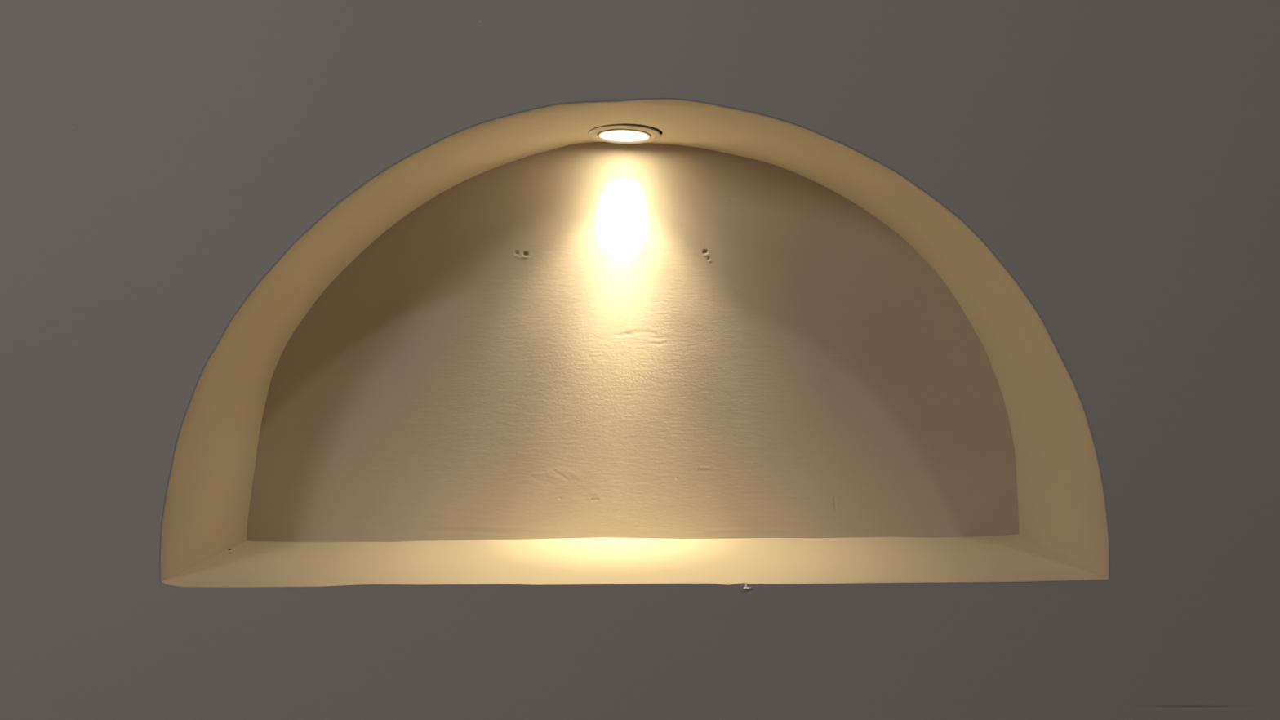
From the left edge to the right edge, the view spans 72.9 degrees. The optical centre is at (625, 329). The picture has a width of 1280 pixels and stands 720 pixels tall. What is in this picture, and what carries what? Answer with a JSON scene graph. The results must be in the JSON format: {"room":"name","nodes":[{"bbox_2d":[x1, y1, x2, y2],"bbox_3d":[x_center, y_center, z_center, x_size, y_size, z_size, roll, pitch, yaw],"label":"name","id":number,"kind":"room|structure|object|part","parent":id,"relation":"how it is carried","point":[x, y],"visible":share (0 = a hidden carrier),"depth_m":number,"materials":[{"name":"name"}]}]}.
{"room":"wall niche","nodes":[
{"label":"wall niche","id":0,"kind":"room"},
{"bbox_2d":[0,0,1279,719],"bbox_3d":[0.000,-1.190,1.070,4.800,5.080,0.320,0,0,0],"label":"wall","id":1,"kind":"structure","parent":0,"point":[1119,160],"depth_m":0.91,"materials":[{"name":"paint"}]},
{"bbox_2d":[160,98,1109,587],"bbox_3d":[0.009,0.016,1.015,0.999,0.518,0.211,0,0,0],"label":"arched niche","id":2,"kind":"object","parent":1,"relation":"attached to","point":[729,346],"visible":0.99,"depth_m":1.11,"materials":[{"name":"beige paint"}]},
{"bbox_2d":[587,123,662,143],"bbox_3d":[-0.001,-0.261,1.059,0.101,0.056,0.101,0,0,16],"label":"recessed light","id":3,"kind":"object","parent":2,"relation":"attached to","point":[624,133],"visible":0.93,"depth_m":1.05,"materials":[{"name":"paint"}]},
{"bbox_3d":[0.009,0.016,1.117,0.999,0.518,0.007,0,0,0],"label":"panel","id":4,"kind":"part","parent":2,"relation":"part of","materials":[{"name":"paint"}]},
{"bbox_3d":[0.009,0.268,1.013,0.995,0.012,0.206,0,0,0],"label":"sill","id":5,"kind":"part","parent":2,"relation":"part of","materials":[{"name":"beige paint"}]},
{"bbox_2d":[743,582,751,589],"bbox_3d":[0.127,0.269,0.907,0.008,0.005,0.007,0,0,0],"label":"flake","id":6,"kind":"object","parent":2,"relation":"attached to","point":[746,584],"visible":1,"depth_m":0.91,"materials":[{"name":"white paint"}]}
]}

